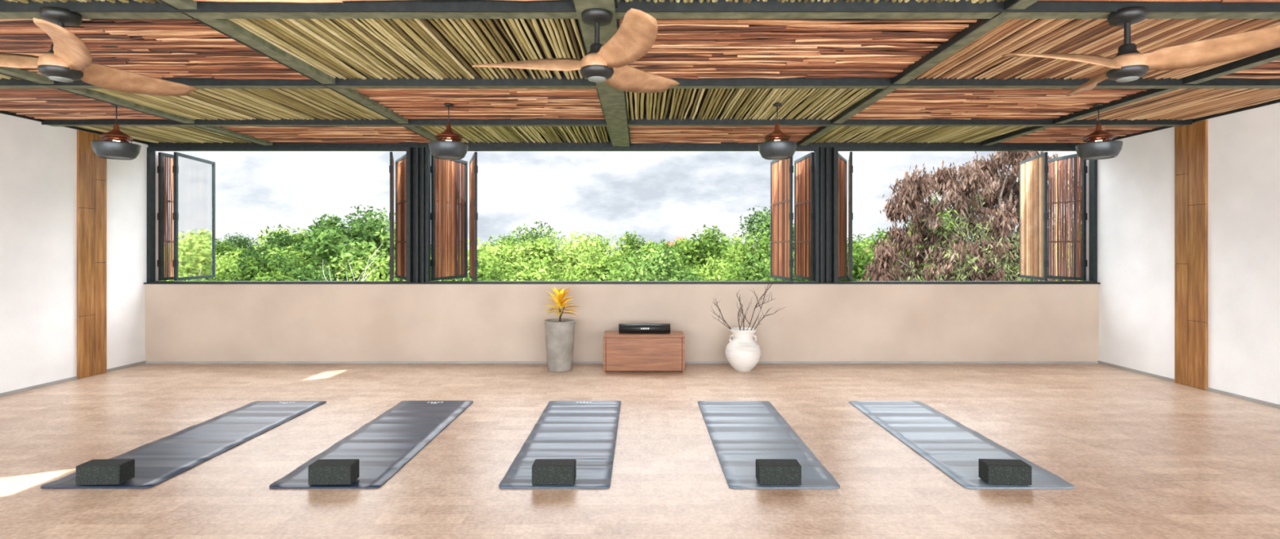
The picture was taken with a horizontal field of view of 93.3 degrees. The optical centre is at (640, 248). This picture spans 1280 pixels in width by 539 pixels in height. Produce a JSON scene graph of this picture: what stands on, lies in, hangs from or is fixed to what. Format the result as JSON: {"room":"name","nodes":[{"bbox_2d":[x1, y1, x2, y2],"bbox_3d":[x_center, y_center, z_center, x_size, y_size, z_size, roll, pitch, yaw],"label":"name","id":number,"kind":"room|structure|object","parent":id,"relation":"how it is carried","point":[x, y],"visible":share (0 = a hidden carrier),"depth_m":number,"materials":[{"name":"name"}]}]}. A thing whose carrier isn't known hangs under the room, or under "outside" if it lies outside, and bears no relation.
{"room":"exercise studio","nodes":[
{"label":"exercise studio","id":0,"kind":"room"},
{"bbox_2d":[0,110,159,393],"bbox_3d":[-5.619,0.010,2.410,0.050,2.560,9.220,0,0,0],"label":"wall","id":1,"kind":"structure","parent":0,"point":[38,207],"depth_m":5.75,"materials":[{"name":"white paint"}]},
{"bbox_2d":[0,360,146,396],"bbox_3d":[-5.588,1.275,2.310,0.012,0.030,9.020,0,0,0],"label":"baseboard","id":2,"kind":"structure","parent":1,"relation":"attached to","point":[5,393],"depth_m":5.75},
{"bbox_2d":[0,110,150,144],"bbox_3d":[-5.584,-1.198,2.330,0.020,0.025,9.060,0,0,0],"label":"trim","id":3,"kind":"structure","parent":1,"relation":"attached to","point":[3,112],"depth_m":5.87,"materials":[{"name":"metal"}]},
{"bbox_2d":[76,129,106,378],"bbox_3d":[-5.582,0.055,6.145,0.025,2.466,0.310,0,0,0],"label":"wood wall panel","id":4,"kind":"object","parent":1,"relation":"attached to","point":[91,169],"visible":0.94,"depth_m":6.13,"materials":[{"name":"brown wood"}]},
{"bbox_2d":[544,318,575,372],"bbox_3d":[-0.865,1.025,6.460,0.332,0.530,0.332,0,0,0],"label":"planter pot","id":5,"kind":"object","parent":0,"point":[559,332],"depth_m":6.34,"materials":[{"name":"concrete"}]},
{"bbox_2d":[66,18,1151,137],"bbox_3d":[-0.212,-1.340,2.430,10.964,0.140,9.260,0,0,0],"label":"ceiling","id":6,"kind":"structure","parent":0,"point":[540,24],"depth_m":3.99,"materials":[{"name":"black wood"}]},
{"bbox_2d":[0,5,198,95],"bbox_3d":[-2.948,-0.999,3.031,1.084,0.339,1.123,0,0,0],"label":"ceiling fan","id":7,"kind":"object","parent":6,"relation":"hanging from","point":[68,59],"depth_m":2.94,"materials":[{"name":"brown wood"}]},
{"bbox_2d":[0,66,272,146],"bbox_3d":[-4.215,-1.219,2.320,0.100,0.102,9.040,0,0,0],"label":"ceiling beam","id":8,"kind":"structure","parent":6,"relation":"attached to","point":[26,75],"depth_m":4.88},
{"bbox_2d":[157,0,437,141],"bbox_3d":[-2.220,-1.219,2.320,0.100,0.102,9.040,0,0,0],"label":"ceiling beam","id":9,"kind":"structure","parent":6,"relation":"attached to","point":[226,27],"depth_m":3.76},
{"bbox_2d":[571,0,631,146],"bbox_3d":[-0.220,-1.214,2.320,0.214,0.112,9.040,0,0,0],"label":"ceiling beam","id":10,"kind":"structure","parent":6,"relation":"attached to","point":[613,101],"depth_m":4.48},
{"bbox_2d":[471,8,679,93],"bbox_3d":[-0.311,-0.999,2.937,1.067,0.339,1.131,0,0,0],"label":"ceiling fan","id":11,"kind":"object","parent":10,"relation":"hanging from","point":[608,62],"depth_m":2.92,"materials":[{"name":"brown wood"}]},
{"bbox_2d":[41,113,1195,126],"bbox_3d":[-0.212,-1.214,5.694,10.764,0.103,0.112,0,0,0],"label":"cross beam","id":12,"kind":"structure","parent":6,"relation":"attached to","point":[428,122],"depth_m":5.64,"materials":[{"name":"black metal"}]},
{"bbox_2d":[0,0,1279,142],"bbox_3d":[-0.209,-1.217,2.952,10.775,0.037,7.927,0,0,0],"label":"bamboo ceiling slats","id":13,"kind":"structure","parent":6,"relation":"attached to","point":[700,48],"depth_m":4.04,"materials":[{"name":"brown wood"}]},
{"bbox_2d":[90,103,141,159],"bbox_3d":[-4.340,-0.976,5.000,0.316,0.448,0.316,0,0,0],"label":"pendant lamp","id":14,"kind":"object","parent":13,"relation":"hanging from","point":[115,144],"visible":0.95,"depth_m":4.93,"materials":[{"name":"black metal"}]},
{"bbox_2d":[428,102,468,159],"bbox_3d":[-1.590,-0.976,5.000,0.316,0.448,0.316,0,0,0],"label":"pendant lamp","id":15,"kind":"object","parent":13,"relation":"hanging from","point":[448,146],"visible":1,"depth_m":4.92,"materials":[{"name":"black metal"}]},
{"bbox_2d":[757,102,796,159],"bbox_3d":[1.130,-0.976,5.000,0.316,0.448,0.316,0,0,0],"label":"pendant lamp","id":16,"kind":"object","parent":13,"relation":"hanging from","point":[777,145],"visible":1,"depth_m":4.91,"materials":[{"name":"black metal"}]},
{"bbox_2d":[1075,102,1123,159],"bbox_3d":[3.790,-0.976,5.000,0.316,0.448,0.316,0,0,0],"label":"pendant lamp","id":17,"kind":"object","parent":13,"relation":"hanging from","point":[1099,144],"visible":1,"depth_m":4.93,"materials":[{"name":"black metal"}]},
{"bbox_2d":[0,0,1279,18],"bbox_3d":[-0.212,-1.214,3.009,10.764,0.103,0.112,0,0,0],"label":"cross beam","id":18,"kind":"structure","parent":6,"relation":"attached to","point":[400,9],"depth_m":2.95,"materials":[{"name":"black metal"}]},
{"bbox_2d":[0,71,1279,88],"bbox_3d":[-0.212,-1.214,4.344,10.764,0.103,0.112,0,0,0],"label":"cross beam","id":19,"kind":"structure","parent":6,"relation":"attached to","point":[205,82],"depth_m":4.29,"materials":[{"name":"black metal"}]},
{"bbox_2d":[145,284,1098,361],"bbox_3d":[-0.212,0.843,6.920,10.764,0.895,0.200,0,0,0],"label":"wall","id":20,"kind":"structure","parent":0,"point":[184,322],"depth_m":6.82,"materials":[{"name":"beige paint"}]},
{"bbox_2d":[146,146,408,282],"bbox_3d":[-4.107,-0.386,6.880,2.974,1.528,0.080,0,0,0],"label":"window","id":21,"kind":"structure","parent":20,"relation":"in","point":[150,150],"depth_m":6.84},
{"bbox_2d":[157,151,173,280],"bbox_3d":[-5.545,-0.375,7.336,0.040,1.480,0.768,0,0,0],"label":"shutter","id":22,"kind":"object","parent":21,"relation":"attached to","point":[164,230],"visible":0.25,"depth_m":7.04,"materials":[{"name":"brown wood"}]},
{"bbox_2d":[173,151,215,280],"bbox_3d":[-5.414,-0.375,7.346,0.040,1.480,0.838,0,0,-9],"label":"window panel","id":23,"kind":"object","parent":21,"relation":"attached to","point":[194,177],"visible":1,"depth_m":7.31,"materials":[{"name":"clear glass"}]},
{"bbox_2d":[389,151,394,280],"bbox_3d":[-3.009,-0.375,7.306,0.040,1.480,0.844,0,0,-21],"label":"shutter","id":24,"kind":"object","parent":21,"relation":"attached to","point":[391,157],"visible":1,"depth_m":6.92,"materials":[{"name":"brown wood"}]},
{"bbox_2d":[395,153,406,279],"bbox_3d":[-2.868,-0.375,7.287,0.040,1.480,0.790,0,0,-32],"label":"shutter","id":25,"kind":"object","parent":21,"relation":"attached to","point":[400,163],"visible":0.8,"depth_m":7.36,"materials":[{"name":"brown wood"}]},
{"bbox_2d":[425,146,818,282],"bbox_3d":[-0.210,-0.386,6.880,4.460,1.528,0.080,0,0,0],"label":"window","id":26,"kind":"structure","parent":20,"relation":"in","point":[428,153],"depth_m":6.84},
{"bbox_2d":[431,153,467,280],"bbox_3d":[-2.311,-0.375,7.321,0.040,1.480,0.779,0,0,13],"label":"shutter","id":27,"kind":"object","parent":26,"relation":"attached to","point":[449,178],"visible":0.94,"depth_m":7.30,"materials":[{"name":"brown wood"}]},
{"bbox_2d":[469,151,477,280],"bbox_3d":[-2.029,-0.375,7.311,0.040,1.480,0.827,0,0,-20],"label":"shutter","id":28,"kind":"object","parent":26,"relation":"attached to","point":[473,161],"visible":1,"depth_m":7.13,"materials":[{"name":"brown wood"}]},
{"bbox_2d":[770,156,793,280],"bbox_3d":[1.700,-0.375,7.321,0.040,1.480,0.800,0,0,-4],"label":"shutter","id":29,"kind":"object","parent":26,"relation":"attached to","point":[781,171],"visible":0.96,"depth_m":7.28,"materials":[{"name":"brown wood"}]},
{"bbox_2d":[794,151,813,280],"bbox_3d":[1.970,-0.375,7.301,0.040,1.480,0.718,0,0,-2],"label":"shutter","id":30,"kind":"object","parent":26,"relation":"attached to","point":[803,166],"visible":1,"depth_m":7.25,"materials":[{"name":"brown wood"}]},
{"bbox_2d":[143,282,1100,284],"bbox_3d":[-0.212,0.387,6.918,10.764,0.017,0.245,0,0,0],"label":"trim","id":31,"kind":"structure","parent":20,"relation":"on","point":[144,282],"depth_m":6.79,"materials":[{"name":"metal"}]},
{"bbox_2d":[408,146,425,282],"bbox_3d":[-2.530,-0.386,6.890,0.170,1.528,0.180,0,0,0],"label":"steel column","id":32,"kind":"structure","parent":31,"relation":"on","point":[416,156],"depth_m":6.84,"materials":[{"name":"black metal"}]},
{"bbox_2d":[818,146,835,282],"bbox_3d":[2.110,-0.386,6.890,0.170,1.528,0.180,0,0,0],"label":"steel column","id":33,"kind":"structure","parent":31,"relation":"on","point":[827,156],"depth_m":6.85,"materials":[{"name":"black metal"}]},
{"bbox_2d":[145,361,1098,363],"bbox_3d":[-0.212,1.280,6.814,10.740,0.020,0.012,0,0,0],"label":"baseboard","id":34,"kind":"structure","parent":20,"relation":"attached to","point":[145,362],"depth_m":6.81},
{"bbox_2d":[835,146,1097,282],"bbox_3d":[3.685,-0.386,6.880,2.970,1.528,0.080,0,0,0],"label":"window","id":35,"kind":"structure","parent":20,"relation":"in","point":[1092,163],"depth_m":6.84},
{"bbox_2d":[838,153,847,279],"bbox_3d":[2.413,-0.375,7.276,0.040,1.480,0.728,0,0,27],"label":"shutter","id":36,"kind":"object","parent":35,"relation":"attached to","point":[842,162],"visible":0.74,"depth_m":7.33,"materials":[{"name":"brown wood"}]},
{"bbox_2d":[848,151,853,280],"bbox_3d":[2.534,-0.375,7.306,0.040,1.480,0.827,0,0,18],"label":"shutter","id":37,"kind":"object","parent":35,"relation":"attached to","point":[850,161],"visible":1,"depth_m":6.92,"materials":[{"name":"brown wood"}]},
{"bbox_2d":[1019,151,1048,280],"bbox_3d":[4.769,-0.375,7.346,0.040,1.480,0.857,0,0,15],"label":"shutter","id":38,"kind":"object","parent":35,"relation":"attached to","point":[1033,171],"visible":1,"depth_m":7.28,"materials":[{"name":"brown wood"}]},
{"bbox_2d":[1048,153,1087,280],"bbox_3d":[5.085,-0.375,7.306,0.040,1.480,0.712,0,0,-6],"label":"shutter","id":39,"kind":"object","parent":35,"relation":"attached to","point":[1057,225],"visible":0.84,"depth_m":7.22,"materials":[{"name":"brown wood"}]},
{"bbox_2d":[0,363,1279,538],"bbox_3d":[-0.212,1.340,2.410,10.964,0.100,9.220,0,0,0],"label":"floor","id":40,"kind":"structure","parent":0,"point":[1144,456],"depth_m":3.84,"materials":[{"name":"brown wood"}]},
{"bbox_2d":[40,400,326,488],"bbox_3d":[-2.945,1.284,4.175,0.604,0.012,1.850,0,0,0],"label":"yoga mat","id":41,"kind":"object","parent":40,"relation":"on","point":[157,461],"visible":0.92,"depth_m":4.01,"materials":[{"name":"grey rubber"}]},
{"bbox_2d":[75,458,134,484],"bbox_3d":[-2.940,1.224,3.320,0.230,0.105,0.110,0,0,-2],"label":"block","id":42,"kind":"object","parent":41,"relation":"on","point":[100,471],"depth_m":3.27,"materials":[{"name":"grey rubber"}]},
{"bbox_2d":[269,400,473,488],"bbox_3d":[-1.710,1.284,4.175,0.604,0.012,1.850,0,0,0],"label":"yoga mat","id":43,"kind":"object","parent":40,"relation":"on","point":[384,445],"visible":0.93,"depth_m":4.00,"materials":[{"name":"grey rubber"}]},
{"bbox_2d":[307,458,359,484],"bbox_3d":[-1.685,1.224,3.320,0.230,0.105,0.110,0,0,-1],"label":"block","id":44,"kind":"object","parent":43,"relation":"on","point":[322,471],"depth_m":3.27,"materials":[{"name":"grey rubber"}]},
{"bbox_2d":[540,287,578,372],"bbox_3d":[-0.860,0.846,6.467,0.413,0.888,0.415,0,0,0],"label":"potted croton","id":45,"kind":"object","parent":40,"relation":"on","point":[559,332],"visible":1,"depth_m":6.35,"materials":[{"name":"concrete"}]},
{"bbox_2d":[540,287,578,321],"bbox_3d":[-0.860,0.602,6.467,0.413,0.398,0.415,0,0,0],"label":"plant","id":46,"kind":"object","parent":45,"relation":"on","point":[560,294],"depth_m":6.45,"materials":[{"name":"yellow plant"}]},
{"bbox_2d":[498,400,621,488],"bbox_3d":[-0.468,1.284,4.175,0.604,0.012,1.850,0,0,0],"label":"yoga mat","id":47,"kind":"object","parent":40,"relation":"on","point":[585,432],"visible":0.94,"depth_m":3.97,"materials":[{"name":"grey rubber"}]},
{"bbox_2d":[531,458,576,484],"bbox_3d":[-0.475,1.224,3.320,0.230,0.105,0.110,0,0,0],"label":"block","id":48,"kind":"object","parent":47,"relation":"on","point":[544,471],"depth_m":3.27,"materials":[{"name":"grey rubber"}]},
{"bbox_2d":[603,331,684,372],"bbox_3d":[0.034,1.096,6.475,0.854,0.388,0.310,0,0,0],"label":"cabinet","id":49,"kind":"object","parent":40,"relation":"on","point":[621,351],"visible":1,"depth_m":6.33,"materials":[{"name":"brown wood"}]},
{"bbox_2d":[618,323,670,333],"bbox_3d":[0.040,0.851,6.476,0.550,0.100,0.099,0,0,0],"label":"speaker","id":50,"kind":"object","parent":49,"relation":"on","point":[623,327],"visible":1,"depth_m":6.44,"materials":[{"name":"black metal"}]},
{"bbox_2d":[710,269,785,371],"bbox_3d":[1.117,0.749,6.383,0.788,1.082,0.493,0,0,-5],"label":"vase","id":51,"kind":"object","parent":40,"relation":"on","point":[743,353],"visible":1,"depth_m":6.33,"materials":[{"name":"white ceramic"}]},
{"bbox_2d":[697,400,839,488],"bbox_3d":[0.779,1.284,4.175,0.604,0.011,1.850,0,0,0],"label":"yoga mat","id":52,"kind":"object","parent":40,"relation":"on","point":[741,433],"visible":0.95,"depth_m":3.98,"materials":[{"name":"grey rubber"}]},
{"bbox_2d":[755,458,801,484],"bbox_3d":[0.755,1.224,3.320,0.230,0.105,0.110,0,0,1],"label":"block","id":53,"kind":"object","parent":52,"relation":"on","point":[768,471],"depth_m":3.27,"materials":[{"name":"black rubber"}]},
{"bbox_2d":[848,400,1075,488],"bbox_3d":[2.050,1.284,4.175,0.604,0.011,1.850,0,0,0],"label":"yoga mat","id":54,"kind":"object","parent":40,"relation":"on","point":[956,449],"visible":0.95,"depth_m":4.01,"materials":[{"name":"grey rubber"}]},
{"bbox_2d":[978,458,1031,484],"bbox_3d":[2.000,1.224,3.320,0.230,0.105,0.110,0,0,3],"label":"block","id":55,"kind":"object","parent":54,"relation":"on","point":[993,471],"depth_m":3.27,"materials":[{"name":"grey rubber"}]},
{"bbox_2d":[797,0,1038,146],"bbox_3d":[1.825,-1.219,2.320,0.100,0.102,9.040,0,0,0],"label":"ceiling beam","id":56,"kind":"structure","parent":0,"point":[975,30],"depth_m":3.79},
{"bbox_2d":[980,47,1279,146],"bbox_3d":[3.895,-1.219,2.320,0.100,0.102,9.040,0,0,0],"label":"ceiling beam","id":57,"kind":"structure","parent":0,"point":[1273,55],"depth_m":4.53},
{"bbox_2d":[1002,5,1279,95],"bbox_3d":[2.310,-0.999,3.031,1.087,0.339,1.123,0,0,0],"label":"ceiling fan","id":58,"kind":"object","parent":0,"point":[1129,64],"depth_m":2.87,"materials":[{"name":"brown wood"}]},
{"bbox_2d":[1086,102,1279,404],"bbox_3d":[5.220,0.010,2.410,0.100,2.560,9.220,0,0,0],"label":"wall","id":59,"kind":"structure","parent":0,"point":[1135,187],"depth_m":5.45,"materials":[{"name":"white paint"}]},
{"bbox_2d":[147,137,1082,147],"bbox_3d":[-0.212,-1.210,6.920,10.764,0.120,0.120,0,0,0],"label":"beam","id":60,"kind":"structure","parent":59,"relation":"attached to","point":[413,144],"depth_m":6.86,"materials":[{"name":"metal"}]},
{"bbox_2d":[1097,360,1279,408],"bbox_3d":[5.164,1.275,2.310,0.012,0.030,9.020,0,0,0],"label":"baseboard","id":61,"kind":"structure","parent":59,"relation":"attached to","point":[1231,394],"depth_m":5.46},
{"bbox_2d":[1174,120,1208,390],"bbox_3d":[5.157,0.055,5.664,0.025,2.466,0.318,0,0,0],"label":"wood wall panel","id":62,"kind":"object","parent":59,"relation":"attached to","point":[1191,141],"visible":1,"depth_m":5.64,"materials":[{"name":"brown wood"}]},
{"bbox_2d":[1111,98,1279,140],"bbox_3d":[5.160,-1.198,2.330,0.020,0.025,9.060,0,0,0],"label":"trim","id":63,"kind":"structure","parent":59,"relation":"attached to","point":[1274,101],"depth_m":5.42,"materials":[{"name":"metal"}]},
{"label":"outside","id":64,"kind":"structure","parent":0,"visible":0},
{"bbox_3d":[0.000,6.390,84.250,240.000,0.200,151.500,0,0,0],"label":"ground","id":65,"kind":"structure","parent":64,"visible":0},
{"bbox_2d":[164,237,248,266],"bbox_3d":[-16.079,2.929,22.047,5.365,6.756,5.900,0,0,-25],"label":"tree","id":66,"kind":"object","parent":65,"relation":"on","point":[224,248],"visible":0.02,"depth_m":22.86,"materials":[{"name":"green plant"}]},
{"bbox_2d":[163,246,253,280],"bbox_3d":[-14.656,3.012,18.141,6.273,6.591,5.991,0,0,28],"label":"tree","id":67,"kind":"object","parent":65,"relation":"on","point":[219,261],"visible":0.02,"depth_m":18.39,"materials":[{"name":"green plant"}]},
{"bbox_2d":[215,231,262,260],"bbox_3d":[-29.388,2.529,44.924,8.584,7.559,8.963,0,0,27],"label":"tree","id":68,"kind":"object","parent":65,"relation":"on","point":[246,242],"visible":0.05,"depth_m":44.51,"materials":[{"name":"green plant"}]},
{"bbox_2d":[164,244,322,280],"bbox_3d":[-11.603,3.019,17.069,5.485,6.574,6.033,0,0,26],"label":"tree","id":69,"kind":"object","parent":65,"relation":"on","point":[226,278],"visible":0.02,"depth_m":17.48,"materials":[{"name":"green plant"}]},
{"bbox_2d":[189,254,300,280],"bbox_3d":[-9.993,3.219,13.954,5.544,6.174,6.097,0,0,15],"label":"tree","id":70,"kind":"object","parent":65,"relation":"on","point":[258,272],"visible":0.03,"depth_m":14.35,"materials":[{"name":"green plant"}]},
{"bbox_2d":[213,224,337,280],"bbox_3d":[-12.131,2.719,21.078,5.917,7.176,5.667,0,0,-45],"label":"tree","id":71,"kind":"object","parent":65,"relation":"on","point":[287,238],"visible":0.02,"depth_m":20.72,"materials":[{"name":"green plant"}]},
{"bbox_2d":[224,244,335,280],"bbox_3d":[-9.225,3.086,14.717,4.879,6.439,4.672,0,0,38],"label":"tree","id":72,"kind":"object","parent":65,"relation":"on","point":[288,269],"visible":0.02,"depth_m":14.98,"materials":[{"name":"green plant"}]},
{"bbox_2d":[226,226,362,269],"bbox_3d":[-12.773,2.686,23.157,6.526,7.245,6.233,0,0,-6],"label":"tree","id":73,"kind":"object","parent":65,"relation":"on","point":[297,238],"visible":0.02,"depth_m":22.25,"materials":[{"name":"green plant"}]},
{"bbox_2d":[256,213,403,280],"bbox_3d":[-9.313,2.581,18.855,5.988,7.455,5.974,0,0,31],"label":"tree","id":74,"kind":"object","parent":65,"relation":"on","point":[332,240],"visible":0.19,"depth_m":17.73,"materials":[{"name":"green plant"}]},
{"bbox_2d":[320,257,395,280],"bbox_3d":[-7.331,3.209,17.910,5.079,6.193,5.587,0,0,41],"label":"tree","id":75,"kind":"object","parent":65,"relation":"on","point":[343,273],"visible":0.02,"depth_m":16.89,"materials":[{"name":"green plant"}]},
{"bbox_2d":[293,204,439,277],"bbox_3d":[-9.837,2.329,21.572,6.680,7.960,6.976,0,0,-29],"label":"tree","id":76,"kind":"object","parent":65,"relation":"on","point":[370,214],"visible":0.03,"depth_m":21.63,"materials":[{"name":"green plant"}]},
{"bbox_2d":[322,244,468,280],"bbox_3d":[-5.683,3.071,11.068,7.109,6.461,2.105,0,0,-15],"label":"bare shrub","id":77,"kind":"object","parent":65,"relation":"on","point":[381,244],"visible":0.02,"depth_m":11.38,"materials":[{"name":"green plant"}]},
{"bbox_2d":[348,237,529,280],"bbox_3d":[-5.474,2.988,17.851,6.098,6.639,5.824,0,0,5],"label":"tree","id":78,"kind":"object","parent":65,"relation":"on","point":[484,255],"visible":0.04,"depth_m":16.68,"materials":[{"name":"green plant"}]},
{"bbox_2d":[439,235,537,278],"bbox_3d":[-4.591,2.881,21.087,5.644,6.853,5.131,0,0,42],"label":"tree","id":79,"kind":"object","parent":65,"relation":"on","point":[513,241],"visible":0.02,"depth_m":20.03,"materials":[{"name":"green plant"}]},
{"bbox_2d":[438,257,596,280],"bbox_3d":[-3.556,3.246,16.581,5.748,6.119,6.019,0,0,-29],"label":"tree","id":80,"kind":"object","parent":65,"relation":"on","point":[502,275],"visible":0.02,"depth_m":15.15,"materials":[{"name":"green plant"}]},
{"bbox_2d":[479,220,560,257],"bbox_3d":[-4.330,2.583,24.343,5.879,7.449,5.630,0,0,40],"label":"tree","id":81,"kind":"object","parent":65,"relation":"on","point":[527,235],"visible":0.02,"depth_m":23.84,"materials":[{"name":"green plant"}]},
{"bbox_2d":[488,226,612,280],"bbox_3d":[-2.540,2.825,18.902,5.478,6.967,5.736,0,0,-40],"label":"tree","id":82,"kind":"object","parent":65,"relation":"on","point":[582,249],"visible":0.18,"depth_m":17.57,"materials":[{"name":"green plant"}]},
{"bbox_2d":[502,249,658,280],"bbox_3d":[-1.274,3.154,14.874,5.946,6.304,5.406,0,0,-24],"label":"tree","id":83,"kind":"object","parent":65,"relation":"on","point":[528,271],"visible":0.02,"depth_m":14.57,"materials":[{"name":"green plant"}]},
{"bbox_2d":[553,238,637,262],"bbox_3d":[-2.996,2.800,37.968,8.267,7.015,9.093,0,0,-40],"label":"tree","id":84,"kind":"object","parent":65,"relation":"on","point":[590,238],"visible":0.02,"depth_m":36.48,"materials":[{"name":"green plant"}]},
{"bbox_2d":[554,230,661,274],"bbox_3d":[-0.899,2.794,21.994,5.757,7.027,6.332,0,0,-2],"label":"tree","id":85,"kind":"object","parent":65,"relation":"on","point":[629,242],"visible":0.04,"depth_m":22.42,"materials":[{"name":"green plant"}]},
{"bbox_2d":[576,244,712,280],"bbox_3d":[0.218,3.095,17.967,5.872,6.422,6.148,0,0,-8],"label":"tree","id":86,"kind":"object","parent":65,"relation":"on","point":[601,267],"visible":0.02,"depth_m":16.84,"materials":[{"name":"green plant"}]},
{"bbox_2d":[602,238,703,280],"bbox_3d":[0.205,3.018,14.643,5.176,6.574,4.957,0,0,-5],"label":"tree","id":87,"kind":"object","parent":65,"relation":"on","point":[660,262],"visible":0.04,"depth_m":13.94,"materials":[{"name":"green plant"}]},
{"bbox_2d":[658,240,688,265],"bbox_3d":[2.780,2.886,39.817,8.064,6.842,8.869,0,0,26],"label":"tree","id":88,"kind":"object","parent":65,"relation":"on","point":[663,243],"visible":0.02,"depth_m":38.85,"materials":[{"name":"green plant"}]},
{"bbox_2d":[665,236,684,246],"bbox_3d":[3.700,2.640,52.000,3.000,7.300,4.000,0,0,0],"label":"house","id":89,"kind":"structure","parent":65,"relation":"on","point":[675,237],"depth_m":50.20,"materials":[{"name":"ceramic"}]},
{"bbox_2d":[679,238,745,271],"bbox_3d":[2.447,2.915,24.884,5.503,6.785,5.491,0,0,27],"label":"tree","id":90,"kind":"object","parent":65,"relation":"on","point":[680,238],"visible":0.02,"depth_m":23.72,"materials":[{"name":"green plant"}]},
{"bbox_2d":[652,253,808,280],"bbox_3d":[2.238,3.201,15.084,5.124,6.209,4.893,0,0,-44],"label":"tree","id":91,"kind":"object","parent":65,"relation":"on","point":[721,276],"visible":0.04,"depth_m":14.38,"materials":[{"name":"green plant"}]},
{"bbox_2d":[669,223,809,280],"bbox_3d":[2.808,2.775,19.034,6.010,7.066,6.610,0,0,9],"label":"tree","id":92,"kind":"object","parent":65,"relation":"on","point":[691,250],"visible":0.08,"depth_m":18.27,"materials":[{"name":"green plant"}]},
{"bbox_2d":[707,205,794,276],"bbox_3d":[4.305,2.301,22.838,6.103,8.016,6.373,0,0,33],"label":"tree","id":93,"kind":"object","parent":65,"relation":"on","point":[765,225],"visible":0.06,"depth_m":22.56,"materials":[{"name":"green plant"}]},
{"bbox_2d":[715,220,874,280],"bbox_3d":[5.002,2.687,17.746,5.896,7.241,5.647,0,0,12],"label":"tree","id":94,"kind":"object","parent":65,"relation":"on","point":[757,263],"visible":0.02,"depth_m":16.61,"materials":[{"name":"green plant"}]},
{"bbox_2d":[753,250,869,280],"bbox_3d":[4.536,3.024,15.704,4.930,6.564,5.148,0,0,18],"label":"tree","id":95,"kind":"object","parent":65,"relation":"on","point":[765,260],"visible":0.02,"depth_m":15.95,"materials":[{"name":"green plant"}]},
{"bbox_2d":[847,233,882,255],"bbox_3d":[14.130,2.648,37.759,8.312,7.319,8.679,0,0,-22],"label":"tree","id":96,"kind":"object","parent":65,"relation":"on","point":[859,237],"visible":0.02,"depth_m":38.09,"materials":[{"name":"green plant"}]},
{"bbox_2d":[855,226,903,253],"bbox_3d":[7.782,2.749,21.868,6.318,7.117,5.744,0,0,-26],"label":"tree","id":97,"kind":"object","parent":65,"relation":"on","point":[879,232],"visible":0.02,"depth_m":21.74,"materials":[{"name":"green plant"}]},
{"bbox_2d":[838,234,951,280],"bbox_3d":[7.325,2.940,18.051,6.164,6.735,6.454,0,0,-14],"label":"tree","id":98,"kind":"object","parent":65,"relation":"on","point":[858,255],"visible":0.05,"depth_m":16.83,"materials":[{"name":"green plant"}]},
{"bbox_2d":[859,151,1079,280],"bbox_3d":[6.710,2.016,12.113,5.002,8.567,2.456,0,0,-2],"label":"trees","id":99,"kind":"object","parent":65,"relation":"on","point":[1002,255],"visible":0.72,"depth_m":11.65,"materials":[{"name":"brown plant"}]},
{"bbox_2d":[939,238,1080,280],"bbox_3d":[12.436,2.892,20.032,5.773,6.830,6.350,0,0,-18],"label":"tree","id":100,"kind":"object","parent":65,"relation":"on","point":[1017,238],"visible":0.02,"depth_m":18.64,"materials":[{"name":"green plant"}]},
{"bbox_2d":[1013,220,1081,280],"bbox_3d":[16.483,2.550,21.764,5.964,7.515,5.712,0,0,8],"label":"tree","id":101,"kind":"object","parent":65,"relation":"on","point":[1071,220],"visible":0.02,"depth_m":22.12,"materials":[{"name":"green plant"}]}
]}

